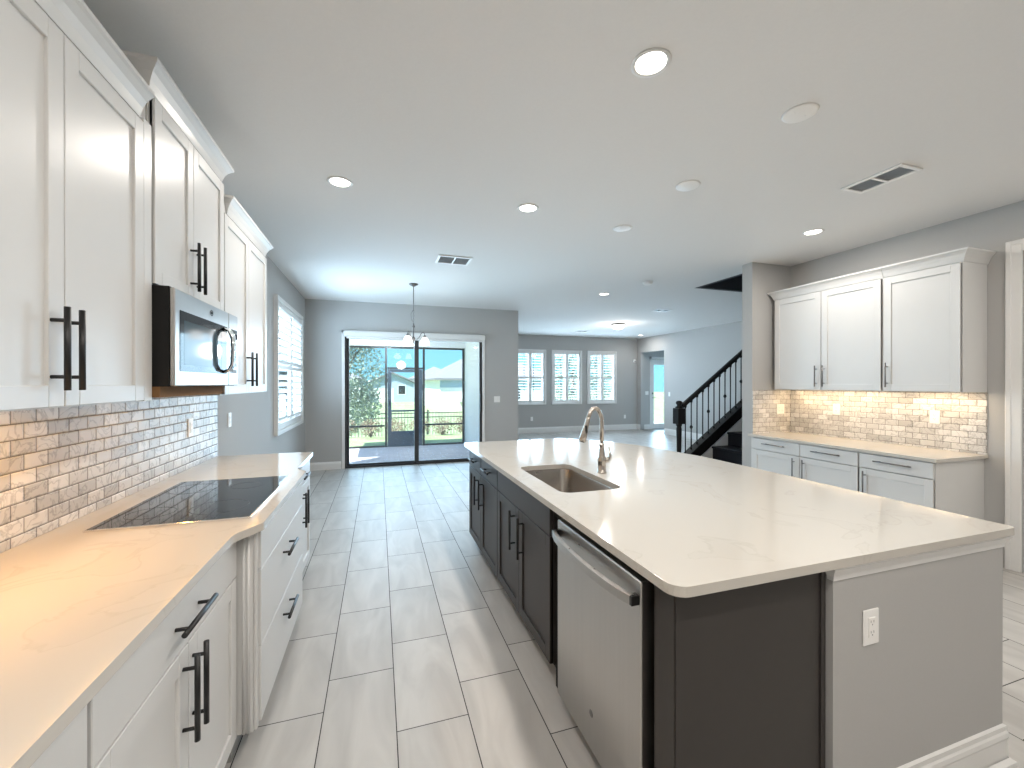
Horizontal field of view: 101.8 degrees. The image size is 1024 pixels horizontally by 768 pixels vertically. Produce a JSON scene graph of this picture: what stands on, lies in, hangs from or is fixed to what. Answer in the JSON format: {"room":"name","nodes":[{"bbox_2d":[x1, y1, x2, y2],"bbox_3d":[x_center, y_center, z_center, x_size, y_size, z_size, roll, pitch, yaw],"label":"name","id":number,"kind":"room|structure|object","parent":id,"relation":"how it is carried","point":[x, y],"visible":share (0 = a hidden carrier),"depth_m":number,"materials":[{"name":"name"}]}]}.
{"room":"kitchen","nodes":[
{"label":"kitchen","id":0,"kind":"room"},
{"bbox_2d":[218,254,304,455],"bbox_3d":[-1.907,0.024,1.936,0.120,2.866,10.450,0,0,-18],"label":"wall","id":1,"kind":"structure","parent":0,"point":[251,431],"depth_m":4.54,"materials":[{"name":"paint"}]},
{"bbox_2d":[0,0,154,411],"bbox_3d":[-1.361,-0.504,1.066,0.384,1.139,0.987,0,0,-18],"label":"upper cabinet","id":2,"kind":"object","parent":1,"relation":"attached to","point":[76,140],"visible":1,"depth_m":1.16,"materials":[{"name":"white paint"}]},
{"bbox_2d":[0,395,217,552],"bbox_3d":[-1.702,0.303,1.513,0.010,0.478,3.400,0,0,-18],"label":"tile backsplash","id":3,"kind":"structure","parent":1,"relation":"attached to","point":[60,466],"depth_m":1.73,"materials":[{"name":"stone"}]},
{"bbox_2d":[188,418,192,436],"bbox_3d":[-2.066,0.280,2.678,0.008,0.116,0.072,0,0,-18],"label":"wall outlet","id":4,"kind":"object","parent":3,"relation":"attached to","point":[190,421],"visible":1,"depth_m":2.66,"materials":[{"name":"white plastic"}]},
{"bbox_2d":[190,422,192,432],"bbox_3d":[-2.063,0.280,2.679,0.003,0.066,0.033,0,0,-18],"label":"receptacle","id":5,"kind":"object","parent":4,"relation":"attached to","point":[191,423],"depth_m":2.68,"materials":[{"name":"grey plastic"}]},
{"bbox_2d":[122,50,233,310],"bbox_3d":[-1.627,-0.799,1.903,0.389,0.836,0.863,0,0,-18],"label":"upper cabinet","id":6,"kind":"object","parent":1,"relation":"attached to","point":[189,169],"visible":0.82,"depth_m":1.84,"materials":[{"name":"white paint"}]},
{"bbox_2d":[152,285,236,397],"bbox_3d":[-1.588,-0.164,1.919,0.453,0.431,0.758,0,0,-18],"label":"microwave","id":7,"kind":"object","parent":6,"relation":"attached to","point":[194,341],"visible":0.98,"depth_m":1.74,"materials":[{"name":"silver metal"}]},
{"bbox_2d":[228,413,230,426],"bbox_3d":[-2.310,0.294,3.408,0.008,0.116,0.072,0,0,-18],"label":"wall outlet","id":8,"kind":"object","parent":1,"relation":"attached to","point":[229,414],"visible":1,"depth_m":3.39,"materials":[{"name":"white plastic"}]},
{"bbox_2d":[192,194,272,395],"bbox_3d":[-1.900,-0.507,2.745,0.384,1.139,0.990,0,0,-18],"label":"upper cabinet","id":9,"kind":"object","parent":1,"relation":"attached to","point":[246,247],"visible":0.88,"depth_m":2.71,"materials":[{"name":"white paint"}]},
{"bbox_2d":[279,330,295,422],"bbox_3d":[-3.112,-0.215,5.649,0.050,1.470,1.540,0,0,-18],"label":"window","id":10,"kind":"structure","parent":1,"relation":"in","point":[281,371],"depth_m":5.84,"materials":[{"name":"paint"}]},
{"bbox_2d":[274,294,302,435],"bbox_3d":[-3.029,-0.220,5.681,0.068,1.660,1.730,0,0,-18],"label":"plantation shutter","id":11,"kind":"object","parent":10,"relation":"attached to","point":[287,319],"visible":0.94,"depth_m":5.49,"materials":[{"name":"paint"}]},
{"bbox_2d":[349,339,465,348],"bbox_3d":[-2.390,-1.025,8.851,4.350,0.300,2.780,0,0,-18],"label":"ceiling","id":12,"kind":"structure","parent":0,"point":[352,342],"depth_m":9.73,"materials":[{"name":"white paint"}]},
{"bbox_2d":[305,299,517,468],"bbox_3d":[-1.736,0.014,7.540,3.865,2.866,0.120,0,0,-18],"label":"wall","id":13,"kind":"structure","parent":0,"point":[325,320],"depth_m":7.29,"materials":[{"name":"paint"}]},
{"bbox_2d":[310,461,340,470],"bbox_3d":[-2.571,1.386,5.117,0.555,0.130,3.990,0,0,-18],"label":"baseboard","id":14,"kind":"structure","parent":13,"relation":"attached to","point":[319,465],"depth_m":7.01,"materials":[{"name":"paint"}]},
{"bbox_2d":[345,337,481,467],"bbox_3d":[-1.723,0.292,7.524,2.410,2.310,0.140,0,0,-18],"label":"door","id":15,"kind":"structure","parent":13,"relation":"in","point":[416,460],"depth_m":7.50,"materials":[{"name":"brown metal"}]},
{"bbox_2d":[342,330,484,468],"bbox_3d":[-1.708,0.262,7.477,2.510,2.370,0.018,0,0,-18],"label":"trim","id":16,"kind":"structure","parent":13,"relation":"attached to","point":[343,337],"depth_m":7.10,"materials":[{"name":"paint"}]},
{"bbox_2d":[343,330,484,341],"bbox_3d":[-1.685,-0.843,7.430,2.465,0.130,0.082,0,0,-18],"label":"roller shade","id":17,"kind":"object","parent":13,"relation":"attached to","point":[346,333],"visible":0.94,"depth_m":7.36,"materials":[{"name":"fabric"}]},
{"bbox_2d":[494,396,499,401],"bbox_3d":[-0.285,0.291,7.936,0.118,0.116,0.012,0,0,-18],"label":"light switch","id":18,"kind":"object","parent":13,"relation":"attached to","point":[496,398],"visible":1,"depth_m":7.93,"materials":[{"name":"white plastic"}]},
{"bbox_2d":[464,342,478,442],"bbox_3d":[-0.610,0.229,9.261,0.430,2.490,2.470,0,0,-18],"label":"wall","id":19,"kind":"structure","parent":0,"point":[471,351],"depth_m":9.55,"materials":[{"name":"white paint"}]},
{"bbox_2d":[83,0,1023,338],"bbox_3d":[1.861,-1.515,5.109,9.235,0.200,14.440,0,0,-18],"label":"ceiling","id":20,"kind":"structure","parent":0,"point":[444,118],"depth_m":2.37,"materials":[{"name":"paint"}]},
{"bbox_2d":[327,176,352,187],"bbox_3d":[-1.201,-1.408,2.907,0.172,0.006,0.172,0,0,-18],"label":"recessed light","id":21,"kind":"object","parent":20,"relation":"in","point":[337,181],"visible":1,"depth_m":2.90,"materials":[{"name":"paint"}]},
{"bbox_2d":[402,283,429,345],"bbox_3d":[-1.362,-0.985,5.906,0.381,0.862,0.399,0,0,-18],"label":"chandelier","id":22,"kind":"object","parent":20,"relation":"hanging from","point":[407,341],"visible":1,"depth_m":5.88,"materials":[{"name":"white glass"}]},
{"bbox_2d":[435,255,472,265],"bbox_3d":[-0.664,-1.408,4.741,0.380,0.012,0.300,0,0,-18],"label":"ceiling vent","id":23,"kind":"object","parent":20,"relation":"in","point":[443,259],"visible":1,"depth_m":4.73,"materials":[{"name":"white plastic"}]},
{"bbox_2d":[517,203,538,212],"bbox_3d":[0.129,-1.408,3.338,0.172,0.006,0.172,0,0,-18],"label":"recessed light","id":24,"kind":"object","parent":20,"relation":"in","point":[526,208],"visible":1,"depth_m":3.34,"materials":[{"name":"paint"}]},
{"bbox_2d":[611,323,625,329],"bbox_3d":[2.518,-1.358,9.867,0.340,0.130,0.340,0,0,-18],"label":"dome light","id":25,"kind":"object","parent":20,"relation":"attached to","point":[617,326],"visible":1,"depth_m":9.75,"materials":[{"name":"white glass"}]},
{"bbox_2d":[613,225,631,231],"bbox_3d":[1.000,-1.408,3.768,0.164,0.008,0.164,0,0,-18],"label":"cover","id":26,"kind":"object","parent":20,"relation":"attached to","point":[620,228],"visible":1,"depth_m":3.76,"materials":[{"name":"white plastic"}]},
{"bbox_2d":[643,281,652,285],"bbox_3d":[1.886,-1.396,5.779,0.140,0.040,0.140,0,0,-18],"label":"smoke detector","id":27,"kind":"object","parent":20,"relation":"attached to","point":[646,283],"visible":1,"depth_m":5.74,"materials":[{"name":"white plastic"}]},
{"bbox_2d":[631,47,671,77],"bbox_3d":[0.610,-1.406,1.827,0.172,0.006,0.172,0,0,-18],"label":"recessed light","id":28,"kind":"object","parent":20,"relation":"in","point":[651,62],"visible":1,"depth_m":1.82,"materials":[{"name":"paint"}]},
{"bbox_2d":[652,309,671,311],"bbox_3d":[2.879,-1.414,7.987,0.320,0.012,0.220,0,0,-18],"label":"ceiling vent","id":29,"kind":"object","parent":20,"relation":"in","point":[658,310],"visible":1,"depth_m":7.98,"materials":[{"name":"white plastic"}]},
{"bbox_2d":[676,180,700,190],"bbox_3d":[1.251,-1.406,2.959,0.164,0.008,0.164,0,0,-18],"label":"cover","id":30,"kind":"object","parent":20,"relation":"attached to","point":[688,185],"visible":1,"depth_m":2.94,"materials":[{"name":"white plastic"}]},
{"bbox_2d":[781,102,819,122],"bbox_3d":[1.498,-1.405,2.165,0.164,0.008,0.164,0,0,-18],"label":"cover","id":31,"kind":"object","parent":20,"relation":"attached to","point":[801,112],"visible":1,"depth_m":2.15,"materials":[{"name":"white plastic"}]},
{"bbox_2d":[802,229,823,235],"bbox_3d":[2.797,-1.409,3.868,0.172,0.006,0.172,0,0,-18],"label":"recessed light","id":32,"kind":"object","parent":20,"relation":"in","point":[813,231],"visible":1,"depth_m":3.87,"materials":[{"name":"paint"}]},
{"bbox_2d":[841,163,922,193],"bbox_3d":[2.527,-1.405,2.860,0.210,0.012,0.370,0,0,-18],"label":"ceiling vent","id":33,"kind":"object","parent":20,"relation":"in","point":[901,170],"visible":1,"depth_m":2.84,"materials":[{"name":"white plastic"}]},
{"bbox_2d":[518,335,636,427],"bbox_3d":[1.460,0.005,12.502,5.490,2.866,0.120,0,0,-18],"label":"wall","id":34,"kind":"structure","parent":0,"point":[548,415],"depth_m":12.68,"materials":[{"name":"paint"}]},
{"bbox_2d":[518,349,545,404],"bbox_3d":[0.525,-0.201,12.126,1.000,1.620,0.065,0,0,-18],"label":"plantation shutter","id":35,"kind":"object","parent":34,"relation":"attached to","point":[529,352],"visible":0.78,"depth_m":12.12,"materials":[{"name":"paint"}]},
{"bbox_2d":[533,354,542,399],"bbox_3d":[0.493,-0.191,12.207,0.890,1.500,0.050,0,0,-18],"label":"window","id":36,"kind":"structure","parent":34,"relation":"in","point":[533,354],"depth_m":12.31,"materials":[{"name":"paint"}]},
{"bbox_2d":[558,355,577,402],"bbox_3d":[1.617,-0.192,12.568,0.890,1.500,0.050,0,0,-18],"label":"window","id":37,"kind":"structure","parent":34,"relation":"in","point":[577,355],"depth_m":12.69,"materials":[{"name":"paint"}]},
{"bbox_2d":[551,350,581,404],"bbox_3d":[1.644,-0.202,12.484,0.990,1.620,0.065,0,0,-18],"label":"plantation shutter","id":38,"kind":"object","parent":37,"relation":"attached to","point":[566,353],"visible":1,"depth_m":12.46,"materials":[{"name":"paint"}]},
{"bbox_2d":[518,424,639,433],"bbox_3d":[2.003,1.357,10.809,5.250,0.169,3.440,0,0,-18],"label":"baseboard","id":39,"kind":"structure","parent":34,"relation":"attached to","point":[619,426],"depth_m":12.54,"materials":[{"name":"paint"}]},
{"bbox_2d":[587,351,616,403],"bbox_3d":[2.777,-0.202,12.847,1.010,1.620,0.065,0,0,-18],"label":"plantation shutter","id":40,"kind":"object","parent":34,"relation":"attached to","point":[602,400],"visible":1,"depth_m":12.84,"materials":[{"name":"paint"}]},
{"bbox_2d":[604,355,612,398],"bbox_3d":[2.750,-0.193,12.931,0.910,1.500,0.050,0,0,-18],"label":"window","id":41,"kind":"structure","parent":34,"relation":"in","point":[604,355],"depth_m":12.98,"materials":[{"name":"paint"}]},
{"bbox_2d":[225,429,1023,767],"bbox_3d":[2.126,1.576,5.215,13.630,0.250,14.470,0,0,-18],"label":"floor","id":42,"kind":"structure","parent":0,"point":[406,648],"depth_m":2.29,"materials":[{"name":"tile"}]},
{"bbox_2d":[30,705,86,767],"bbox_3d":[-0.971,1.018,0.351,0.689,0.882,0.698,0,0,-18],"label":"base cabinet","id":43,"kind":"object","parent":42,"relation":"on","point":[69,749],"visible":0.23,"depth_m":0.73,"materials":[{"name":"white paint"}]},
{"bbox_2d":[0,452,312,767],"bbox_3d":[-1.354,0.558,1.617,0.733,0.030,3.385,0,0,-18],"label":"countertop","id":44,"kind":"structure","parent":43,"relation":"on","point":[76,605],"depth_m":1.09,"materials":[{"name":"stone"}]},
{"bbox_2d":[83,475,290,532],"bbox_3d":[-1.429,0.553,1.975,0.536,0.038,0.798,0,0,-18],"label":"cooktop","id":45,"kind":"object","parent":44,"relation":"in","point":[190,502],"visible":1,"depth_m":1.83,"materials":[{"name":"black glass"}]},
{"bbox_2d":[87,542,236,767],"bbox_3d":[-1.211,1.017,1.099,0.689,0.882,0.866,0,0,-18],"label":"base cabinet","id":46,"kind":"object","parent":42,"relation":"on","point":[172,703],"visible":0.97,"depth_m":1.14,"materials":[{"name":"white paint"}]},
{"bbox_2d":[226,482,302,763],"bbox_3d":[-1.466,1.016,2.007,0.757,0.882,1.022,0,0,-18],"label":"base cabinet","id":47,"kind":"object","parent":42,"relation":"on","point":[269,565],"visible":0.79,"depth_m":1.71,"materials":[{"name":"white paint"}]},
{"bbox_2d":[300,459,310,570],"bbox_3d":[-1.771,1.014,2.846,0.689,0.882,0.753,0,0,-18],"label":"base cabinet","id":48,"kind":"object","parent":42,"relation":"on","point":[306,481],"visible":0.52,"depth_m":3.03,"materials":[{"name":"white paint"}]},
{"bbox_2d":[349,346,463,448],"bbox_3d":[-2.797,0.299,9.762,3.398,2.348,0.050,0,0,-18],"label":"screen enclosure","id":49,"kind":"object","parent":42,"relation":"on","point":[385,347],"visible":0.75,"depth_m":9.96,"materials":[{"name":"brown metal"}]},
{"bbox_2d":[387,369,421,446],"bbox_3d":[-2.521,0.560,9.828,0.801,1.815,0.086,0,0,-18],"label":"screen door","id":50,"kind":"structure","parent":49,"relation":"attached to","point":[394,438],"depth_m":9.80,"materials":[{"name":"brown metal"}]},
{"bbox_2d":[468,450,481,549],"bbox_3d":[-0.071,1.013,3.655,0.606,0.882,0.454,0,0,-18],"label":"base cabinet","id":51,"kind":"object","parent":42,"relation":"on","point":[475,475],"visible":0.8,"depth_m":3.55,"materials":[{"name":"grey paint"}]},
{"bbox_2d":[478,459,497,576],"bbox_3d":[0.072,1.013,3.207,0.606,0.882,0.484,0,0,-18],"label":"base cabinet","id":52,"kind":"object","parent":42,"relation":"on","point":[488,484],"visible":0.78,"depth_m":3.13,"materials":[{"name":"grey paint"}]},
{"bbox_2d":[497,470,555,666],"bbox_3d":[0.290,1.015,2.529,0.606,0.882,0.936,0,0,-18],"label":"base cabinet","id":53,"kind":"object","parent":42,"relation":"on","point":[526,546],"visible":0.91,"depth_m":2.30,"materials":[{"name":"grey paint"}]},
{"bbox_2d":[552,513,653,767],"bbox_3d":[0.532,1.027,1.697,0.653,0.860,0.788,0,0,-18],"label":"dishwasher","id":54,"kind":"object","parent":42,"relation":"on","point":[605,607],"visible":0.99,"depth_m":1.45,"materials":[{"name":"silver metal"}]},
{"bbox_2d":[556,513,562,687],"bbox_3d":[0.588,1.027,1.715,0.535,0.860,0.788,0,0,-18],"label":"dishwasher","id":55,"kind":"object","parent":54,"relation":"in","point":[557,516],"depth_m":1.99,"materials":[{"name":"black"}]},
{"bbox_2d":[673,350,741,464],"bbox_3d":[4.006,-0.111,5.994,3.112,3.121,1.188,0,0,-18],"label":"staircase","id":56,"kind":"structure","parent":42,"relation":"on","point":[722,441],"depth_m":6.15,"materials":[{"name":"paint"}]},
{"bbox_2d":[654,572,825,767],"bbox_3d":[0.716,1.017,1.290,0.580,0.882,0.093,0,0,-18],"label":"cabinet end panel","id":57,"kind":"object","parent":42,"relation":"on","point":[739,673],"visible":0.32,"depth_m":1.24,"materials":[{"name":"grey paint"}]},
{"bbox_2d":[751,437,859,491],"bbox_3d":[3.204,1.028,4.353,0.678,0.848,1.139,0,0,-18],"label":"base cabinet","id":58,"kind":"object","parent":42,"relation":"on","point":[825,465],"visible":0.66,"depth_m":4.15,"materials":[{"name":"white paint"}]},
{"bbox_2d":[748,432,988,462],"bbox_3d":[3.297,0.589,4.094,0.658,0.028,1.713,0,0,-18],"label":"countertop","id":59,"kind":"structure","parent":58,"relation":"on","point":[933,455],"depth_m":3.77,"materials":[{"name":"stone"}]},
{"bbox_2d":[825,536,1017,767],"bbox_3d":[1.034,1.013,2.775,0.959,0.884,2.820,0,0,-18],"label":"kitchen island","id":60,"kind":"object","parent":42,"relation":"on","point":[928,694],"visible":0.36,"depth_m":1.45,"materials":[{"name":"paint"}]},
{"bbox_2d":[464,438,1013,597],"bbox_3d":[0.734,0.556,2.708,1.560,0.030,2.872,0,0,-18],"label":"island countertop","id":61,"kind":"structure","parent":60,"relation":"on","point":[691,525],"depth_m":1.68,"materials":[{"name":"stone"}]},
{"bbox_2d":[526,469,612,492],"bbox_3d":[0.315,0.682,2.444,0.398,0.220,0.734,0,0,-18],"label":"sink","id":62,"kind":"object","parent":61,"relation":"in","point":[562,480],"visible":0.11,"depth_m":2.77,"materials":[{"name":"metal"}]},
{"bbox_2d":[579,406,611,473],"bbox_3d":[0.501,0.338,2.521,0.208,0.408,0.063,0,0,-18],"label":"faucet","id":63,"kind":"object","parent":61,"relation":"on","point":[602,460],"visible":1,"depth_m":2.52,"materials":[{"name":"silver metal"}]},
{"bbox_2d":[863,607,878,645],"bbox_3d":[1.180,0.798,1.367,0.072,0.116,0.008,0,0,-18],"label":"wall outlet","id":64,"kind":"object","parent":60,"relation":"attached to","point":[870,616],"visible":1,"depth_m":1.36,"materials":[{"name":"white plastic"}]},
{"bbox_2d":[868,617,875,637],"bbox_3d":[1.180,0.798,1.364,0.033,0.066,0.003,0,0,-18],"label":"receptacle","id":65,"kind":"object","parent":64,"relation":"attached to","point":[871,620],"depth_m":1.36,"materials":[{"name":"grey plastic"}]},
{"bbox_2d":[860,452,983,519],"bbox_3d":[3.460,1.030,3.554,0.678,0.848,0.530,0,0,-18],"label":"base cabinet","id":66,"kind":"object","parent":42,"relation":"on","point":[957,487],"visible":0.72,"depth_m":3.35,"materials":[{"name":"white paint"}]},
{"bbox_2d":[644,351,663,428],"bbox_3d":[5.683,0.088,12.364,2.470,2.700,2.720,0,0,-18],"label":"wall","id":67,"kind":"structure","parent":0,"point":[647,355],"depth_m":13.19,"materials":[{"name":"paint"}]},
{"bbox_2d":[644,424,649,429],"bbox_3d":[4.288,1.359,13.182,0.310,0.156,0.014,0,0,-18],"label":"baseboard","id":68,"kind":"structure","parent":67,"relation":"attached to","point":[646,426],"depth_m":13.17,"materials":[{"name":"paint"}]},
{"bbox_2d":[650,357,663,428],"bbox_3d":[4.883,0.287,13.371,1.060,2.300,0.015,0,0,-18],"label":"door frame","id":69,"kind":"structure","parent":67,"relation":"in","point":[651,358],"depth_m":13.22,"materials":[{"name":"paint"}]},
{"bbox_2d":[652,360,663,428],"bbox_3d":[4.873,0.323,13.402,0.910,2.203,0.099,0,0,-18],"label":"door","id":70,"kind":"structure","parent":67,"relation":"in","point":[654,362],"depth_m":13.29,"materials":[{"name":"paint"}]},
{"bbox_2d":[637,321,741,433],"bbox_3d":[6.202,0.016,6.503,0.120,2.866,14.200,0,0,-18],"label":"wall","id":71,"kind":"structure","parent":0,"point":[691,357],"depth_m":10.80,"materials":[{"name":"paint"}]},
{"bbox_2d":[664,428,701,439],"bbox_3d":[5.321,1.360,9.032,0.014,0.169,6.150,0,0,-18],"label":"baseboard","id":72,"kind":"structure","parent":71,"relation":"attached to","point":[672,432],"depth_m":11.21,"materials":[{"name":"paint"}]},
{"bbox_2d":[696,274,741,291],"bbox_3d":[4.407,-2.634,6.070,3.300,2.433,1.280,0,0,-18],"label":"wall","id":73,"kind":"structure","parent":0,"point":[734,283],"depth_m":6.26,"materials":[{"name":"grey paint"}]},
{"bbox_2d":[742,262,789,466],"bbox_3d":[4.529,0.018,5.463,3.700,2.866,0.140,0,0,-18],"label":"wall partition","id":74,"kind":"structure","parent":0,"point":[758,279],"depth_m":4.90,"materials":[{"name":"paint"}]},
{"bbox_2d":[790,200,1023,572],"bbox_3d":[4.407,0.024,1.911,0.120,2.866,6.550,0,0,-18],"label":"wall","id":75,"kind":"structure","parent":0,"point":[991,229],"depth_m":3.38,"materials":[{"name":"paint"}]},
{"bbox_2d":[767,267,883,390],"bbox_3d":[3.347,-0.501,4.397,0.378,1.131,1.150,0,0,-18],"label":"upper cabinet","id":76,"kind":"object","parent":75,"relation":"attached to","point":[829,332],"visible":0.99,"depth_m":4.24,"materials":[{"name":"white paint"}]},
{"bbox_2d":[752,390,986,454],"bbox_3d":[3.330,0.322,4.110,0.590,0.504,1.704,0,0,-18],"label":"tile backsplash","id":77,"kind":"structure","parent":75,"relation":"attached to","point":[893,417],"depth_m":4.08,"materials":[{"name":"tile"}]},
{"bbox_2d":[777,404,783,413],"bbox_3d":[3.193,0.296,4.946,0.118,0.116,0.008,0,0,-18],"label":"wall outlet","id":78,"kind":"object","parent":77,"relation":"attached to","point":[780,407],"visible":1,"depth_m":4.94,"materials":[{"name":"white plastic"}]},
{"bbox_2d":[833,404,839,414],"bbox_3d":[3.501,0.272,4.493,0.008,0.116,0.072,0,0,-18],"label":"wall outlet","id":79,"kind":"object","parent":77,"relation":"attached to","point":[836,407],"visible":1,"depth_m":4.49,"materials":[{"name":"white plastic"}]},
{"bbox_2d":[930,410,939,423],"bbox_3d":[3.756,0.293,3.699,0.008,0.116,0.072,0,0,-18],"label":"wall outlet","id":80,"kind":"object","parent":77,"relation":"attached to","point":[934,415],"visible":1,"depth_m":3.70,"materials":[{"name":"white plastic"}]},
{"bbox_2d":[932,413,936,420],"bbox_3d":[3.753,0.293,3.698,0.003,0.066,0.033,0,0,-18],"label":"receptacle","id":81,"kind":"object","parent":80,"relation":"attached to","point":[934,415],"depth_m":3.70,"materials":[{"name":"grey plastic"}]},
{"bbox_2d":[880,247,995,391],"bbox_3d":[3.614,-0.500,3.563,0.378,1.131,0.594,0,0,-18],"label":"upper cabinet","id":82,"kind":"object","parent":75,"relation":"attached to","point":[935,306],"visible":1,"depth_m":3.43,"materials":[{"name":"white paint"}]},
{"bbox_2d":[1004,238,1023,572],"bbox_3d":[4.063,0.170,2.746,0.026,2.570,1.130,0,0,-18],"label":"door frame","id":83,"kind":"structure","parent":75,"relation":"attached to","point":[1014,249],"depth_m":3.23,"materials":[{"name":"paint"}]},
{"label":"outside","id":84,"kind":"structure","parent":0,"visible":0},
{"bbox_2d":[349,391,663,447],"bbox_3d":[-25.976,2.069,81.069,180.000,1.300,149.750,0,0,-18],"label":"ground","id":85,"kind":"structure","parent":84,"point":[453,435],"depth_m":28.94,"materials":[{"name":"green plant"}]},
{"bbox_2d":[349,420,358,437],"bbox_3d":[-4.869,1.323,12.257,0.690,0.618,0.609,0,0,-18],"label":"dry shrub","id":86,"kind":"object","parent":85,"relation":"on","point":[352,424],"visible":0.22,"depth_m":12.26,"materials":[{"name":"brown plant"}]},
{"bbox_2d":[349,372,364,399],"bbox_3d":[-28.551,-0.052,64.357,10.900,6.400,13.000,0,0,-18],"label":"house","id":87,"kind":"structure","parent":85,"relation":"on","point":[352,374],"depth_m":60.09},
{"bbox_2d":[349,348,384,434],"bbox_3d":[-6.031,-0.719,13.994,3.610,5.115,2.418,0,0,-27],"label":"tree","id":88,"kind":"object","parent":85,"relation":"on","point":[357,405],"visible":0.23,"depth_m":14.03,"materials":[{"name":"green plant"}]},
{"bbox_2d":[359,419,381,436],"bbox_3d":[-4.222,1.323,12.473,0.690,0.618,0.609,0,0,-18],"label":"dry shrub","id":89,"kind":"object","parent":85,"relation":"on","point":[370,429],"visible":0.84,"depth_m":12.42,"materials":[{"name":"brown plant"}]},
{"bbox_2d":[365,372,413,401],"bbox_3d":[-20.162,0.629,69.147,7.600,5.020,13.000,0,0,-18],"label":"house","id":90,"kind":"structure","parent":85,"relation":"on","point":[402,388],"depth_m":63.69,"materials":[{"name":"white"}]},
{"bbox_2d":[384,419,406,430],"bbox_3d":[-3.496,1.323,12.548,0.690,0.618,0.609,0,0,-18],"label":"dry shrub","id":91,"kind":"object","parent":85,"relation":"on","point":[396,423],"visible":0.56,"depth_m":12.54,"materials":[{"name":"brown plant"}]},
{"bbox_2d":[349,409,461,436],"bbox_3d":[-4.040,1.734,17.610,8.350,1.290,0.060,0,0,-18],"label":"metal fence","id":92,"kind":"object","parent":85,"relation":"on","point":[427,412],"visible":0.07,"depth_m":17.52,"materials":[{"name":"brown metal"}]},
{"bbox_2d":[409,419,430,434],"bbox_3d":[-2.836,1.322,12.826,0.690,0.618,0.609,0,0,-18],"label":"dry shrub","id":93,"kind":"object","parent":85,"relation":"on","point":[427,422],"visible":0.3,"depth_m":12.80,"materials":[{"name":"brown plant"}]},
{"bbox_2d":[408,367,439,397],"bbox_3d":[-16.798,-0.296,89.125,10.600,6.800,13.000,0,0,-18],"label":"house","id":94,"kind":"structure","parent":85,"relation":"on","point":[429,371],"depth_m":85.13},
{"bbox_2d":[432,417,452,434],"bbox_3d":[-2.147,1.322,12.916,0.690,0.618,0.609,0,0,-18],"label":"dry shrub","id":95,"kind":"object","parent":85,"relation":"on","point":[442,432],"visible":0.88,"depth_m":12.86,"materials":[{"name":"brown plant"}]},
{"bbox_2d":[453,417,461,432],"bbox_3d":[-1.542,1.321,13.341,0.690,0.618,0.609,0,0,-18],"label":"dry shrub","id":96,"kind":"object","parent":85,"relation":"on","point":[460,421],"visible":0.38,"depth_m":13.28,"materials":[{"name":"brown plant"}]},
{"bbox_2d":[422,359,540,411],"bbox_3d":[-3.581,-0.479,48.206,12.400,7.010,15.000,0,0,-18],"label":"house","id":97,"kind":"structure","parent":85,"relation":"on","point":[443,387],"depth_m":41.64,"materials":[{"name":"white paint"}]},
{"bbox_2d":[555,354,611,399],"bbox_3d":[3.539,-0.017,21.083,3.932,4.880,2.788,0,0,-18],"label":"tree","id":98,"kind":"object","parent":85,"relation":"on","point":[572,386],"visible":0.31,"depth_m":20.68,"materials":[{"name":"green plant"}]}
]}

